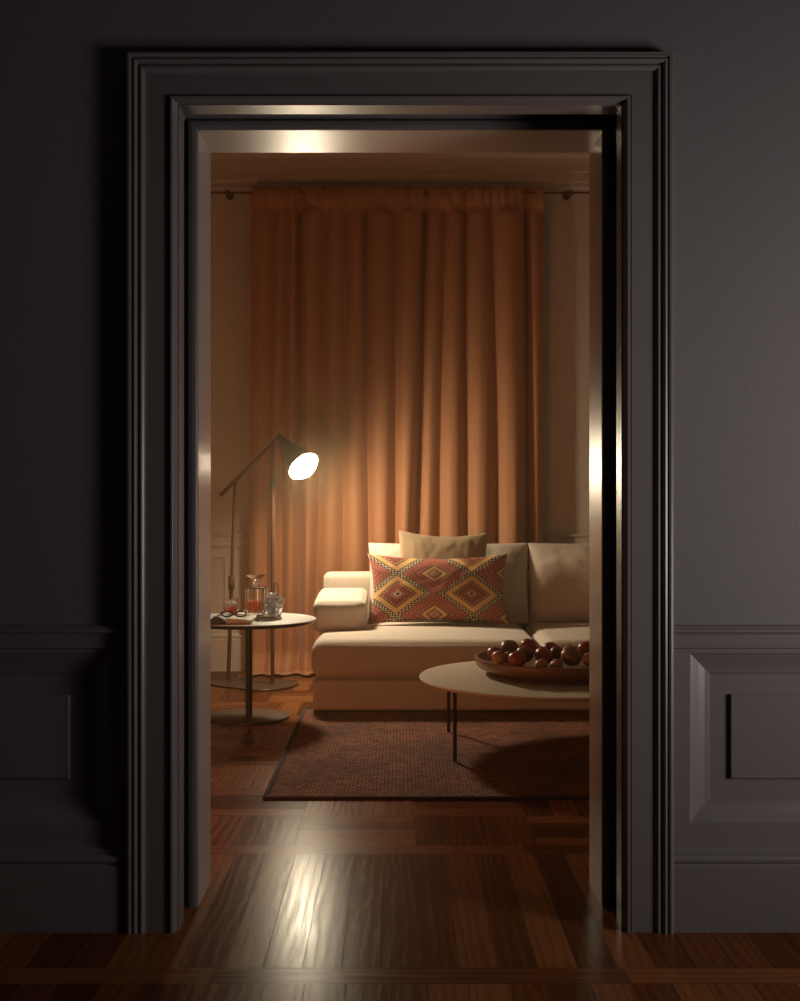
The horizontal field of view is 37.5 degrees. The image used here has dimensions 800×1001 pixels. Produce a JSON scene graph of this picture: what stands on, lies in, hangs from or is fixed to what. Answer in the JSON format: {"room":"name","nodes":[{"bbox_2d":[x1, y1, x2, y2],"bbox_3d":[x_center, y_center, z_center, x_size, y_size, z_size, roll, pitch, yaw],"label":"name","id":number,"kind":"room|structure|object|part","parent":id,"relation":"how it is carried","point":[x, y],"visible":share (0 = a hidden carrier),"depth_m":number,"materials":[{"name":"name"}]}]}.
{"room":"hallway","nodes":[
{"label":"hallway","id":0,"kind":"room"},
{"bbox_2d":[0,0,799,845],"bbox_3d":[0.400,-0.753,3.670,5.600,4.020,0.420,0,0,0],"label":"wall partition","id":1,"kind":"structure","parent":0,"point":[63,62],"depth_m":3.46,"materials":[{"name":"paint"}]},
{"bbox_2d":[0,846,125,932],"bbox_3d":[-1.593,1.135,3.446,1.614,0.243,0.029,0,0,0],"label":"baseboard","id":2,"kind":"structure","parent":1,"relation":"attached to","point":[44,889],"depth_m":3.43,"materials":[{"name":"grey paint"}]},
{"bbox_2d":[0,625,125,648],"bbox_3d":[-1.593,0.400,3.450,1.614,0.071,0.021,0,0,0],"label":"trim","id":3,"kind":"structure","parent":1,"relation":"attached to","point":[11,636],"depth_m":3.45,"materials":[{"name":"grey paint"}]},
{"bbox_2d":[126,51,673,934],"bbox_3d":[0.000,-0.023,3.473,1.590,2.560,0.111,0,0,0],"label":"door frame","id":4,"kind":"structure","parent":1,"relation":"attached to","point":[157,82],"depth_m":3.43,"materials":[{"name":"grey paint"}]},
{"bbox_2d":[674,846,799,932],"bbox_3d":[1.993,1.135,3.446,2.414,0.243,0.029,0,0,0],"label":"baseboard","id":5,"kind":"structure","parent":1,"relation":"attached to","point":[718,889],"depth_m":3.43,"materials":[{"name":"grey paint"}]},
{"bbox_2d":[674,625,799,648],"bbox_3d":[1.993,0.400,3.450,2.414,0.071,0.021,0,0,0],"label":"trim","id":6,"kind":"structure","parent":1,"relation":"attached to","point":[685,636],"depth_m":3.45,"materials":[{"name":"grey paint"}]},
{"bbox_2d":[0,671,799,1000],"bbox_3d":[0.400,1.317,3.550,5.800,0.120,10.500,0,0,0],"label":"floor","id":7,"kind":"structure","parent":0,"point":[304,899],"depth_m":3.51,"materials":[{"name":"brown wood"}]},
{"bbox_2d":[211,613,315,724],"bbox_3d":[-0.875,0.971,6.837,0.778,0.573,0.778,0,0,0],"label":"side table","id":8,"kind":"object","parent":7,"relation":"on","point":[248,716],"visible":0.68,"depth_m":6.80,"materials":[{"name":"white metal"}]},
{"bbox_2d":[223,598,238,613],"bbox_3d":[-1.012,0.636,7.070,0.094,0.095,0.096,0,0,0],"label":"tumbler","id":9,"kind":"object","parent":8,"relation":"on","point":[229,604],"visible":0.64,"depth_m":7.03,"materials":[{"name":"clear glass"}]},
{"bbox_2d":[211,613,257,623],"bbox_3d":[-0.941,0.663,6.665,0.248,0.041,0.300,0,0,0],"label":"book","id":10,"kind":"object","parent":8,"relation":"on","point":[218,619],"visible":0.68,"depth_m":6.52,"materials":[{"name":"paper"}]},
{"bbox_2d":[221,611,247,616],"bbox_3d":[-0.925,0.633,6.634,0.153,0.036,0.155,0,0,0],"label":"eyeglasses","id":11,"kind":"object","parent":10,"relation":"on","point":[224,613],"visible":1,"depth_m":6.58,"materials":[{"name":"plastic"}]},
{"bbox_3d":[-0.875,0.978,6.837,0.140,0.534,0.140,0,0,0],"label":"post","id":12,"kind":"part","parent":8,"relation":"part of","materials":[{"name":"black metal"}]},
{"bbox_2d":[244,574,267,615],"bbox_3d":[-0.857,0.562,7.030,0.139,0.243,0.139,0,0,0],"label":"decanter","id":13,"kind":"object","parent":8,"relation":"on","point":[253,594],"visible":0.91,"depth_m":6.97,"materials":[{"name":"clear glass"}]},
{"bbox_2d":[255,616,276,620],"bbox_3d":[-0.775,0.675,6.745,0.143,0.016,0.143,0,0,0],"label":"dish","id":14,"kind":"object","parent":8,"relation":"on","point":[259,618],"visible":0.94,"depth_m":6.70,"materials":[{"name":"clear glass"}]},
{"bbox_2d":[261,581,284,617],"bbox_3d":[-0.744,0.578,6.900,0.136,0.211,0.138,0,0,0],"label":"ice bucket","id":15,"kind":"object","parent":8,"relation":"on","point":[272,604],"visible":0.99,"depth_m":6.86,"materials":[{"name":"clear glass"}]},
{"bbox_3d":[-0.744,0.626,6.900,0.136,0.114,0.138,0,0,0],"label":"glass","id":16,"kind":"part","parent":15,"relation":"part of","materials":[{"name":"white"}]},
{"bbox_2d":[211,433,317,690],"bbox_3d":[-0.935,0.401,8.006,0.845,1.712,0.438,0,0,33],"label":"floor lamp","id":17,"kind":"object","parent":7,"relation":"on","point":[300,462],"visible":0.95,"depth_m":7.99,"materials":[{"name":"metal"}]},
{"bbox_3d":[-1.164,0.565,8.132,0.104,1.361,0.060,0,0,21],"label":"post","id":18,"kind":"part","parent":17,"relation":"part of","materials":[{"name":"brown metal"}]},
{"bbox_3d":[-1.027,-0.233,8.061,0.459,0.416,0.038,0,0,20],"label":"arm","id":19,"kind":"part","parent":17,"relation":"part of","materials":[{"name":"brown metal"}]},
{"bbox_3d":[-0.866,0.426,8.010,0.060,1.638,0.060,0,0,0],"label":"post","id":20,"kind":"part","parent":17,"relation":"part of","materials":[{"name":"brown metal"}]},
{"bbox_3d":[-0.678,-0.297,7.901,0.216,0.315,0.333,0,0,-26],"label":"lamp shade","id":21,"kind":"part","parent":17,"relation":"part of","materials":[{"name":"brown metal"}]},
{"bbox_2d":[290,454,316,477],"bbox_3d":[-0.645,-0.232,7.828,0.180,0.170,0.184,0,0,0],"label":"diffuser","id":22,"kind":"object","parent":17,"relation":"attached to","point":[301,465],"depth_m":7.76,"materials":[{"name":"beige plastic"}]},
{"bbox_2d":[262,708,588,798],"bbox_3d":[0.886,1.249,6.018,2.928,0.015,2.125,0,0,0],"label":"rug","id":23,"kind":"object","parent":7,"relation":"on","point":[328,754],"visible":0.44,"depth_m":5.75,"materials":[{"name":"carpet"}]},
{"bbox_2d":[419,661,588,761],"bbox_3d":[0.762,1.068,5.990,1.330,0.354,1.330,0,0,0],"label":"coffee table","id":24,"kind":"object","parent":23,"relation":"on","point":[466,678],"visible":0.46,"depth_m":5.68,"materials":[{"name":"beige paint"}]},
{"bbox_3d":[0.262,1.078,6.350,0.018,0.332,0.012,0,0,0],"label":"leg","id":25,"kind":"part","parent":24,"relation":"part of","materials":[{"name":"black metal"}]},
{"bbox_3d":[0.262,1.078,5.630,0.018,0.332,0.012,0,0,0],"label":"leg","id":26,"kind":"part","parent":24,"relation":"part of","materials":[{"name":"black metal"}]},
{"bbox_2d":[474,646,588,681],"bbox_3d":[0.824,0.847,6.080,0.882,0.089,0.882,0,0,0],"label":"fruit bowl","id":27,"kind":"object","parent":24,"relation":"on","point":[580,672],"visible":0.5,"depth_m":5.73,"materials":[{"name":"brown wood"}]},
{"bbox_2d":[487,645,502,659],"bbox_3d":[0.480,0.767,5.945,0.081,0.077,0.082,0,0,33],"label":"apple","id":28,"kind":"object","parent":27,"relation":"in","point":[491,650],"visible":0.53,"depth_m":5.92,"materials":[{"name":"red food"}]},
{"bbox_2d":[492,651,506,663],"bbox_3d":[0.492,0.777,5.836,0.076,0.071,0.075,0,0,20],"label":"orange","id":29,"kind":"object","parent":27,"relation":"on","point":[500,657],"visible":1,"depth_m":5.81,"materials":[{"name":"orange food"}]},
{"bbox_2d":[500,640,518,652],"bbox_3d":[0.562,0.755,6.059,0.093,0.083,0.092,0,0,31],"label":"apple","id":30,"kind":"object","parent":27,"relation":"in","point":[511,646],"visible":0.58,"depth_m":6.03,"materials":[{"name":"food"}]},
{"bbox_2d":[507,650,525,665],"bbox_3d":[0.574,0.780,5.796,0.093,0.088,0.093,0,0,25],"label":"apple","id":31,"kind":"object","parent":27,"relation":"on","point":[514,658],"visible":0.82,"depth_m":5.76,"materials":[{"name":"red food"}]},
{"bbox_2d":[517,646,533,661],"bbox_3d":[0.625,0.770,5.913,0.091,0.081,0.089,0,0,21],"label":"apple","id":32,"kind":"object","parent":27,"relation":"in","point":[528,652],"visible":0.72,"depth_m":5.88,"materials":[{"name":"food"}]},
{"bbox_2d":[520,638,537,653],"bbox_3d":[0.660,0.751,6.050,0.090,0.086,0.094,0,0,23],"label":"apple","id":33,"kind":"object","parent":27,"relation":"in","point":[530,643],"visible":0.52,"depth_m":6.02,"materials":[{"name":"red food"}]},
{"bbox_2d":[535,659,547,667],"bbox_3d":[0.692,0.807,5.775,0.066,0.062,0.065,0,0,32],"label":"orange","id":34,"kind":"object","parent":27,"relation":"in","point":[540,662],"visible":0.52,"depth_m":5.75,"materials":[{"name":"orange food"}]},
{"bbox_2d":[535,647,553,663],"bbox_3d":[0.719,0.775,5.888,0.093,0.088,0.094,0,0,24],"label":"apple","id":35,"kind":"object","parent":27,"relation":"in","point":[542,652],"visible":0.71,"depth_m":5.85,"materials":[{"name":"red food"}]},
{"bbox_2d":[543,642,556,649],"bbox_3d":[0.770,0.758,6.039,0.081,0.077,0.081,0,0,22],"label":"apple","id":36,"kind":"object","parent":27,"relation":"in","point":[550,645],"visible":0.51,"depth_m":6.02,"materials":[{"name":"red food"}]},
{"bbox_2d":[550,646,562,658],"bbox_3d":[0.791,0.764,5.934,0.073,0.070,0.074,0,0,22],"label":"apple","id":37,"kind":"object","parent":27,"relation":"in","point":[556,650],"visible":0.8,"depth_m":5.91,"materials":[{"name":"red food"}]},
{"bbox_2d":[550,659,562,667],"bbox_3d":[0.766,0.806,5.775,0.066,0.062,0.066,0,0,22],"label":"orange","id":38,"kind":"object","parent":27,"relation":"in","point":[556,663],"visible":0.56,"depth_m":5.75,"materials":[{"name":"orange food"}]},
{"bbox_2d":[561,647,581,665],"bbox_3d":[0.849,0.771,5.841,0.105,0.095,0.107,0,0,27],"label":"apple","id":39,"kind":"object","parent":27,"relation":"in","point":[571,656],"visible":1,"depth_m":5.80,"materials":[{"name":"food"}]},
{"bbox_2d":[577,641,588,656],"bbox_3d":[0.948,0.754,6.001,0.094,0.089,0.092,0,0,27],"label":"apple","id":40,"kind":"object","parent":27,"relation":"in","point":[583,647],"visible":0.45,"depth_m":5.97,"materials":[{"name":"red food"}]},
{"bbox_2d":[582,652,588,666],"bbox_3d":[0.937,0.783,5.807,0.078,0.073,0.077,0,0,21],"label":"orange","id":41,"kind":"object","parent":27,"relation":"in","point":[585,658],"visible":0.38,"depth_m":5.79,"materials":[{"name":"orange food"}]},
{"bbox_2d":[311,543,588,709],"bbox_3d":[0.901,0.773,7.595,2.913,0.968,1.338,0,0,0],"label":"sofa","id":42,"kind":"object","parent":7,"relation":"on","point":[357,665],"visible":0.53,"depth_m":7.24,"materials":[{"name":"beige fabric"}]},
{"bbox_2d":[313,588,367,631],"bbox_3d":[-0.383,0.713,7.731,0.345,0.242,0.646,0,0,0],"label":"cushion","id":43,"kind":"object","parent":42,"relation":"on","point":[334,609],"depth_m":7.42,"materials":[{"name":"beige fabric"}]},
{"bbox_2d":[311,622,537,678],"bbox_3d":[0.154,0.941,7.495,1.366,0.275,1.136,0,0,0],"label":"seat cushion","id":44,"kind":"object","parent":42,"relation":"on","point":[387,650],"depth_m":6.96,"materials":[{"name":"beige fabric"}]},
{"bbox_3d":[0.915,0.779,8.175,2.885,0.574,0.178,0,0,0],"label":"frame","id":45,"kind":"part","parent":42,"relation":"part of","materials":[{"name":"beige fabric"}]},
{"bbox_2d":[367,554,508,624],"bbox_3d":[0.247,0.575,7.684,0.920,0.454,0.208,0,0,0],"label":"throw pillow","id":46,"kind":"object","parent":42,"relation":"on","point":[404,589],"visible":1,"depth_m":7.62,"materials":[{"name":"fabric"}]},
{"bbox_2d":[399,530,487,558],"bbox_3d":[0.283,0.482,7.841,0.618,0.570,0.203,0,0,0],"label":"throw pillow","id":47,"kind":"object","parent":42,"relation":"on","point":[416,546],"visible":0.32,"depth_m":7.83,"materials":[{"name":"beige fabric"}]},
{"bbox_2d":[369,543,528,623],"bbox_3d":[0.332,0.563,8.025,1.093,0.548,0.266,0,0,0],"label":"cushion","id":48,"kind":"object","parent":42,"relation":"on","point":[515,574],"depth_m":7.98,"materials":[{"name":"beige fabric"}]},
{"bbox_2d":[525,622,588,645],"bbox_3d":[1.596,0.941,7.495,1.517,0.275,1.137,0,0,0],"label":"seat cushion","id":49,"kind":"object","parent":42,"relation":"on","point":[559,633],"depth_m":7.39,"materials":[{"name":"beige fabric"}]},
{"bbox_2d":[528,543,588,623],"bbox_3d":[1.419,0.563,8.024,1.093,0.548,0.261,0,0,0],"label":"cushion","id":50,"kind":"object","parent":42,"relation":"on","point":[558,575],"depth_m":7.95,"materials":[{"name":"beige fabric"}]},
{"bbox_2d":[211,189,588,632],"bbox_3d":[0.400,-0.753,8.760,5.840,4.020,0.120,0,0,0],"label":"wall","id":51,"kind":"structure","parent":0,"point":[565,448],"depth_m":8.70,"materials":[{"name":"beige paint"}]},
{"bbox_2d":[211,556,225,597],"bbox_3d":[0.000,0.667,8.694,4.600,0.520,0.013,0,0,0],"label":"panels","id":52,"kind":"object","parent":51,"relation":"attached to","point":[224,557],"visible":0.1,"depth_m":8.69,"materials":[{"name":"beige paint"}]},
{"bbox_2d":[211,633,245,670],"bbox_3d":[0.400,1.117,8.689,5.600,0.279,0.022,0,0,0],"label":"baseboard","id":53,"kind":"structure","parent":51,"relation":"attached to","point":[219,641],"depth_m":8.68,"materials":[{"name":"beige paint"}]},
{"bbox_2d":[211,153,588,188],"bbox_3d":[0.400,-2.530,8.575,5.600,0.465,0.250,0,0,0],"label":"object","id":54,"kind":"structure","parent":51,"relation":"attached to","point":[228,170],"depth_m":8.64,"materials":[{"name":"beige paint"}]},
{"bbox_2d":[211,534,588,547],"bbox_3d":[0.400,0.298,8.686,5.600,0.108,0.028,0,0,0],"label":"chair rail","id":55,"kind":"object","parent":51,"relation":"attached to","point":[217,540],"depth_m":8.69,"materials":[{"name":"beige paint"}]},
{"bbox_2d":[211,190,588,199],"bbox_3d":[-0.015,-2.234,8.599,3.234,0.077,0.200,0,0,0],"label":"curtain rod","id":56,"kind":"object","parent":51,"relation":"attached to","point":[566,195],"visible":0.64,"depth_m":8.56,"materials":[{"name":"brown metal"}]},
{"bbox_2d":[249,184,543,675],"bbox_3d":[-0.026,-0.516,8.480,2.147,3.535,0.325,0,0,0],"label":"curtain","id":57,"kind":"object","parent":56,"relation":"hanging from","point":[396,336],"visible":0.71,"depth_m":8.54,"materials":[{"name":"fabric"}]},
{"bbox_3d":[-0.015,-2.233,8.560,3.170,0.015,0.015,0,0,0],"label":"rod","id":58,"kind":"part","parent":56,"relation":"part of","materials":[{"name":"brown metal"}]}
]}

